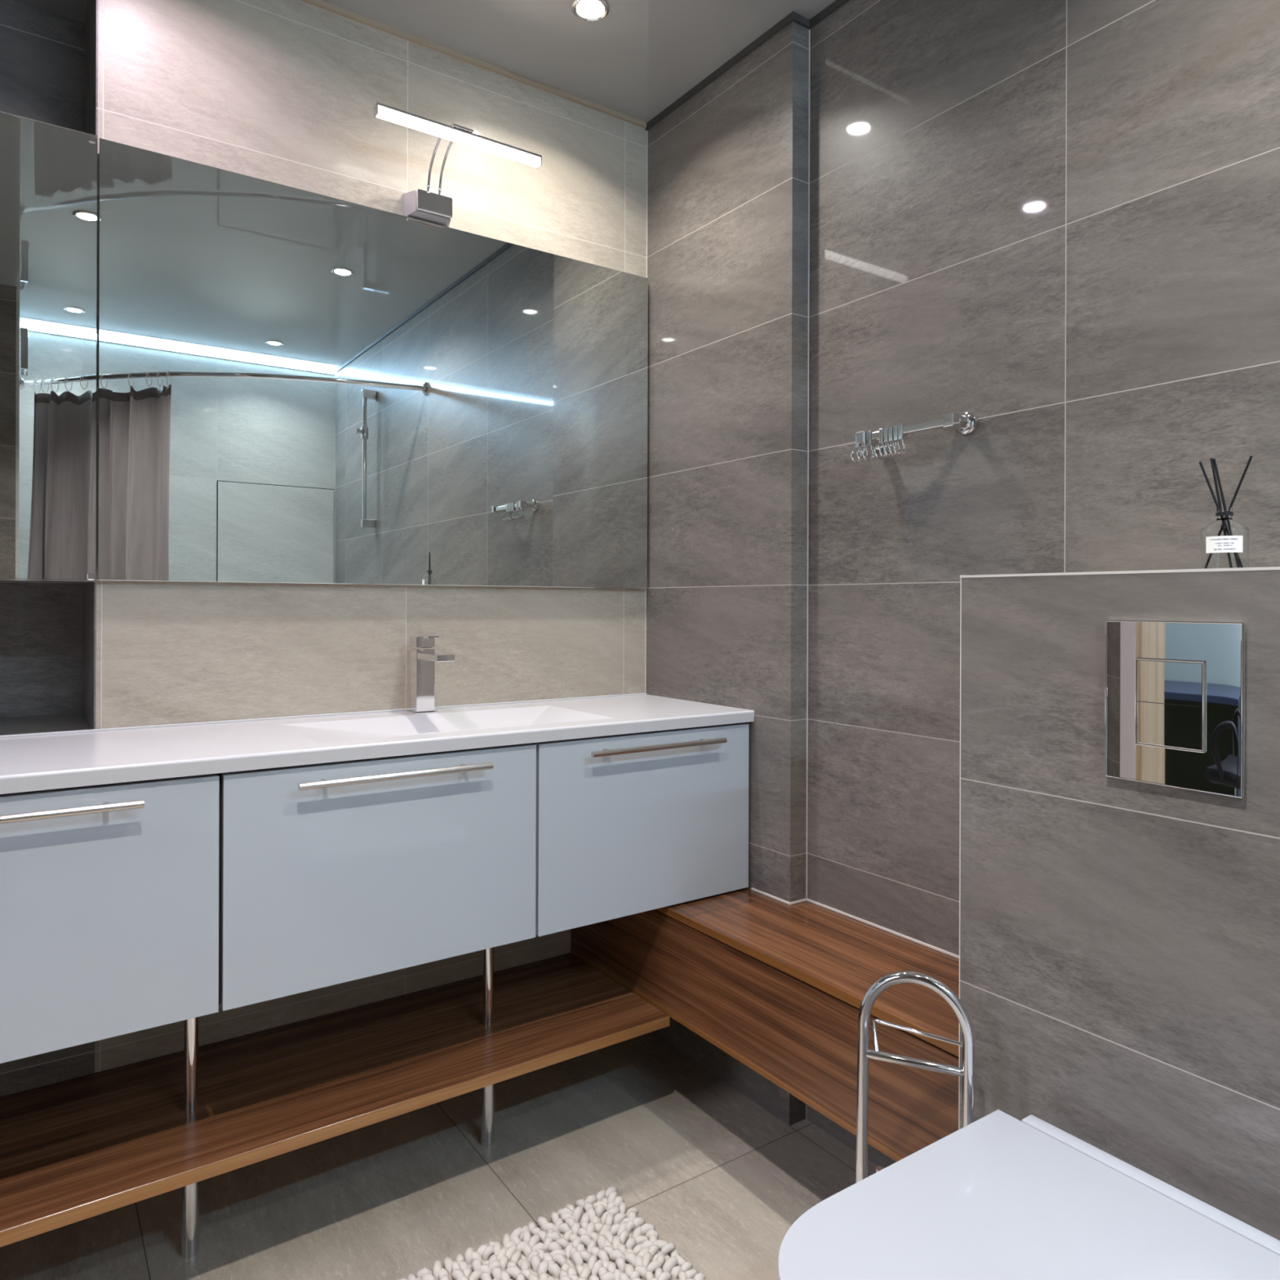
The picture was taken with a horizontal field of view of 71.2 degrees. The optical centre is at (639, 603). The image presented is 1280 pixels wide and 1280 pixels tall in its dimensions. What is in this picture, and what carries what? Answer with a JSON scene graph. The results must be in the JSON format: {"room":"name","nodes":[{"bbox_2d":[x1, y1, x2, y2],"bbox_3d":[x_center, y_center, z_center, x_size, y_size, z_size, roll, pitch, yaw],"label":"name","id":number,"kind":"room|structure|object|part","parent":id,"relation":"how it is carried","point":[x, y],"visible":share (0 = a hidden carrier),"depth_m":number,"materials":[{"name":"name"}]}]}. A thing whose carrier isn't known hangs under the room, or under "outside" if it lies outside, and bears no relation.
{"room":"bathroom","nodes":[
{"label":"bathroom","id":0,"kind":"room"},
{"bbox_2d":[0,0,95,1097],"bbox_3d":[-1.591,-0.080,1.614,1.018,2.457,0.475,0,0,-35],"label":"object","id":1,"kind":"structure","parent":0,"point":[42,51],"depth_m":1.96,"materials":[{"name":"tile"}]},
{"bbox_2d":[83,0,98,728],"bbox_3d":[-1.144,-0.529,1.862,0.004,1.552,0.374,0,0,-35],"label":"wall","id":2,"kind":"structure","parent":0,"point":[91,24],"depth_m":1.80,"materials":[{"name":"tile"}]},
{"bbox_2d":[95,0,647,1072],"bbox_3d":[-0.645,-0.077,2.268,1.280,2.457,0.475,0,0,-35],"label":"wall","id":3,"kind":"structure","parent":0,"point":[286,92],"depth_m":1.98,"materials":[{"name":"beige tile"}]},
{"bbox_2d":[0,111,97,582],"bbox_3d":[-1.217,-0.463,1.565,0.456,0.842,0.018,0,0,-35],"label":"mirror","id":4,"kind":"object","parent":3,"relation":"attached to","point":[48,171],"visible":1,"depth_m":1.65,"materials":[{"name":"clear glass"}]},
{"bbox_3d":[-1.216,-0.043,1.563,0.456,0.003,0.007,0,0,-35],"label":"edge trim","id":5,"kind":"part","parent":4,"relation":"part of","materials":[{"name":"silver metal"}]},
{"bbox_3d":[-1.214,-0.883,1.563,0.456,0.002,0.007,0,0,-35],"label":"edge trim","id":6,"kind":"part","parent":4,"relation":"part of","materials":[{"name":"silver metal"}]},
{"bbox_2d":[97,137,648,588],"bbox_3d":[-0.507,-0.461,2.061,1.270,0.838,0.020,0,0,-35],"label":"wall mirror","id":7,"kind":"object","parent":3,"relation":"attached to","point":[296,385],"visible":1,"depth_m":1.96,"materials":[{"name":"clear glass"}]},
{"bbox_2d":[373,102,542,226],"bbox_3d":[-0.430,-0.963,2.029,0.387,0.166,0.158,0,0,-35],"label":"lamp","id":8,"kind":"object","parent":3,"relation":"attached to","point":[427,206],"visible":1,"depth_m":2.01,"materials":[{"name":"grey metal"}]},
{"bbox_3d":[-0.455,-0.984,1.996,0.006,0.113,0.101,0,0,-35],"label":"arm","id":9,"kind":"part","parent":8,"relation":"part of","materials":[{"name":"silver metal"}]},
{"bbox_3d":[-0.432,-0.984,2.012,0.006,0.113,0.101,0,0,-35],"label":"arm","id":10,"kind":"part","parent":8,"relation":"part of","materials":[{"name":"silver metal"}]},
{"bbox_2d":[376,106,539,167],"bbox_3d":[-0.393,-1.026,1.975,0.380,0.016,0.020,0,0,-35],"label":"diffuser","id":11,"kind":"object","parent":8,"relation":"attached to","point":[455,133],"depth_m":1.96,"materials":[{"name":"white plastic"}]},
{"bbox_2d":[300,0,646,128],"bbox_3d":[-0.508,-1.299,2.067,1.272,0.012,0.008,0,0,-35],"label":"trim","id":12,"kind":"structure","parent":3,"relation":"attached to","point":[322,4],"depth_m":2.13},
{"bbox_2d":[511,723,748,936],"bbox_3d":[-0.085,0.469,2.084,0.553,0.380,0.465,0,0,-35],"label":"vanity cabinet","id":13,"kind":"object","parent":3,"relation":"attached to","point":[627,824],"visible":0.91,"depth_m":1.90,"materials":[{"name":"blue wood"}]},
{"bbox_3d":[0.048,0.305,1.899,0.348,0.012,0.012,0,0,-35],"label":"handle","id":14,"kind":"part","parent":13,"relation":"part of","materials":[{"name":"silver metal"}]},
{"bbox_2d":[13,0,835,122],"bbox_3d":[-1.201,-1.337,0.398,4.669,0.060,4.575,0,0,-35],"label":"ceiling","id":15,"kind":"structure","parent":0,"point":[637,60],"depth_m":2.05,"materials":[{"name":"white paint"}]},
{"bbox_2d":[571,0,608,21],"bbox_3d":[-0.108,-1.300,1.957,0.082,0.006,0.082,0,0,-35],"label":"recessed light","id":16,"kind":"object","parent":15,"relation":"in","point":[585,10],"visible":1,"depth_m":1.96,"materials":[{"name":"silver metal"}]},
{"bbox_2d":[0,1031,877,1279],"bbox_3d":[-1.209,1.180,0.398,4.669,0.060,4.575,0,0,-35],"label":"floor","id":17,"kind":"structure","parent":0,"point":[720,1178],"depth_m":1.77,"materials":[{"name":"tile"}]},
{"bbox_2d":[0,952,669,1258],"bbox_3d":[-0.722,1.024,1.667,1.614,0.254,0.429,0,0,-35],"label":"wooden shelf","id":18,"kind":"object","parent":17,"relation":"on","point":[76,1149],"visible":1,"depth_m":1.66,"materials":[{"name":"brown wood"}]},
{"bbox_2d":[0,773,219,1112],"bbox_3d":[-1.021,0.586,1.437,0.570,0.620,0.465,0,0,-35],"label":"vanity cabinet","id":19,"kind":"object","parent":18,"relation":"on","point":[109,892],"visible":0.99,"depth_m":1.35,"materials":[{"name":"blue wood"}]},
{"bbox_3d":[-0.891,0.302,1.250,0.348,0.012,0.012,0,0,-35],"label":"handle","id":20,"kind":"part","parent":19,"relation":"part of","materials":[{"name":"silver metal"}]},
{"bbox_3d":[-0.795,0.775,1.585,0.022,0.242,0.022,0,0,-35],"label":"leg","id":21,"kind":"part","parent":19,"relation":"part of","materials":[{"name":"silver metal"}]},
{"bbox_3d":[-0.796,1.035,1.585,0.029,0.232,0.029,0,0,-35],"label":"leg","id":22,"kind":"part","parent":18,"relation":"part of","materials":[{"name":"silver metal"}]},
{"bbox_2d":[208,743,536,1026],"bbox_3d":[-0.550,0.587,1.763,0.570,0.620,0.465,0,0,-35],"label":"vanity cabinet","id":23,"kind":"object","parent":18,"relation":"on","point":[331,873],"visible":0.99,"depth_m":1.57,"materials":[{"name":"blue wood"}]},
{"bbox_2d":[0,693,754,794],"bbox_3d":[-0.561,0.263,1.769,1.705,0.044,0.442,0,0,-35],"label":"countertop","id":24,"kind":"structure","parent":23,"relation":"on","point":[42,761],"depth_m":1.66,"materials":[{"name":"white stone"}]},
{"bbox_2d":[406,635,454,714],"bbox_3d":[-0.458,0.159,1.963,0.054,0.174,0.164,0,0,-35],"label":"faucet","id":25,"kind":"object","parent":24,"relation":"on","point":[422,660],"visible":1,"depth_m":1.99,"materials":[{"name":"silver metal"}]},
{"bbox_3d":[-0.490,0.087,2.010,0.042,0.025,0.045,0,0,-35],"label":"handle","id":26,"kind":"part","parent":25,"relation":"part of","materials":[{"name":"silver metal"}]},
{"bbox_3d":[-0.489,0.243,2.008,0.054,0.004,0.054,0,0,-35],"label":"plate","id":27,"kind":"part","parent":25,"relation":"part of","materials":[{"name":"silver metal"}]},
{"bbox_3d":[-0.467,0.074,1.976,0.024,0.005,0.058,0,0,-35],"label":"lever","id":28,"kind":"part","parent":25,"relation":"part of","materials":[{"name":"silver metal"}]},
{"bbox_3d":[-0.444,0.117,1.943,0.040,0.014,0.115,0,0,-35],"label":"spout","id":29,"kind":"part","parent":25,"relation":"part of","materials":[{"name":"silver metal"}]},
{"bbox_3d":[-0.420,0.304,1.576,0.348,0.012,0.012,0,0,-35],"label":"handle","id":30,"kind":"part","parent":23,"relation":"part of","materials":[{"name":"silver metal"}]},
{"bbox_3d":[-0.324,0.776,1.911,0.022,0.242,0.022,0,0,-35],"label":"leg","id":31,"kind":"part","parent":23,"relation":"part of","materials":[{"name":"silver metal"}]},
{"bbox_3d":[-0.325,1.037,1.911,0.029,0.232,0.029,0,0,-35],"label":"leg","id":32,"kind":"part","parent":18,"relation":"part of","materials":[{"name":"silver metal"}]},
{"bbox_2d":[570,887,959,1161],"bbox_3d":[0.270,0.783,1.902,0.287,0.236,1.169,0,0,-35],"label":"wooden bench","id":33,"kind":"object","parent":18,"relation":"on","point":[780,988],"visible":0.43,"depth_m":1.69,"materials":[{"name":"brown wood"}]},
{"bbox_2d":[398,1186,707,1279],"bbox_3d":[-0.064,1.140,1.218,0.638,0.027,0.872,0,0,-35],"label":"bath rug","id":34,"kind":"object","parent":17,"relation":"on","point":[596,1239],"visible":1,"depth_m":1.56,"materials":[{"name":"beige fabric"}]},
{"bbox_2d":[855,970,974,1182],"bbox_3d":[0.389,0.841,1.270,0.176,0.629,0.176,0,0,24],"label":"stand","id":35,"kind":"object","parent":17,"relation":"on","point":[864,1052],"visible":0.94,"depth_m":1.28,"materials":[{"name":"silver metal"}]},
{"bbox_3d":[0.350,0.984,1.306,0.011,0.318,0.012,0,0,24],"label":"spare roll post","id":36,"kind":"part","parent":35,"relation":"part of","materials":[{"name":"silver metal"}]},
{"bbox_2d":[645,21,808,1125],"bbox_3d":[0.102,-0.074,2.444,0.151,2.457,1.034,0,0,-35],"label":"wall pier","id":37,"kind":"object","parent":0,"point":[727,168],"visible":0.43,"depth_m":2.11,"materials":[{"name":"tile"}]},
{"bbox_2d":[805,0,1279,1168],"bbox_3d":[1.182,-0.071,0.927,0.100,2.457,2.691,0,0,-35],"label":"wall","id":38,"kind":"structure","parent":0,"point":[1055,224],"depth_m":1.62,"materials":[{"name":"tile"}]},
{"bbox_2d":[644,0,849,130],"bbox_3d":[0.933,-1.292,1.153,0.058,0.016,3.150,0,0,-35],"label":"trim","id":39,"kind":"structure","parent":38,"relation":"attached to","point":[793,16],"depth_m":2.08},
{"bbox_2d":[644,29,959,959],"bbox_3d":[0.369,-0.310,1.967,0.055,1.950,1.172,0,0,-35],"label":"trim","id":40,"kind":"structure","parent":38,"relation":"attached to","point":[752,888],"depth_m":2.00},
{"bbox_2d":[850,412,978,463],"bbox_3d":[0.520,-0.318,1.725,0.081,0.073,0.248,0,0,-35],"label":"hook rail","id":41,"kind":"object","parent":38,"relation":"attached to","point":[967,423],"visible":1,"depth_m":1.72,"materials":[{"name":"silver metal"}]},
{"bbox_2d":[959,569,1279,1240],"bbox_3d":[0.769,0.558,1.167,0.302,1.196,0.600,0,0,-35],"label":"wall","id":42,"kind":"structure","parent":0,"point":[1120,938],"depth_m":1.14,"materials":[{"name":"tile"}]},
{"bbox_2d":[777,1109,1279,1279],"bbox_3d":[0.417,0.864,0.926,0.550,0.372,0.386,0,0,-35],"label":"toilet","id":43,"kind":"object","parent":42,"relation":"attached to","point":[1001,1196],"visible":1,"depth_m":0.98,"materials":[{"name":"white ceramic"}]},
{"bbox_2d":[958,566,1279,1129],"bbox_3d":[0.768,0.558,1.168,0.303,1.198,0.602,0,0,-35],"label":"trim","id":44,"kind":"structure","parent":42,"relation":"attached to","point":[1268,567],"depth_m":1.24,"materials":[{"name":"silver metal"}]},
{"bbox_2d":[1104,619,1246,798],"bbox_3d":[0.641,0.121,1.079,0.013,0.200,0.158,0,0,-35],"label":"flush plate","id":45,"kind":"object","parent":42,"relation":"attached to","point":[1175,691],"visible":1,"depth_m":1.07,"materials":[{"name":"silver metal"}]},
{"bbox_2d":[1200,507,1249,568],"bbox_3d":[0.789,-0.085,1.207,0.056,0.087,0.056,0,0,33],"label":"bottle","id":46,"kind":"object","parent":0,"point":[1224,543],"depth_m":1.19,"materials":[{"name":"clear glass"}]},
{"bbox_2d":[1199,455,1252,568],"bbox_3d":[0.789,-0.119,1.207,0.056,0.156,0.056,0,0,-17],"label":"reed diffuser","id":47,"kind":"object","parent":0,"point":[1224,543],"visible":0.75,"depth_m":1.19,"materials":[{"name":"clear glass"}]}
]}

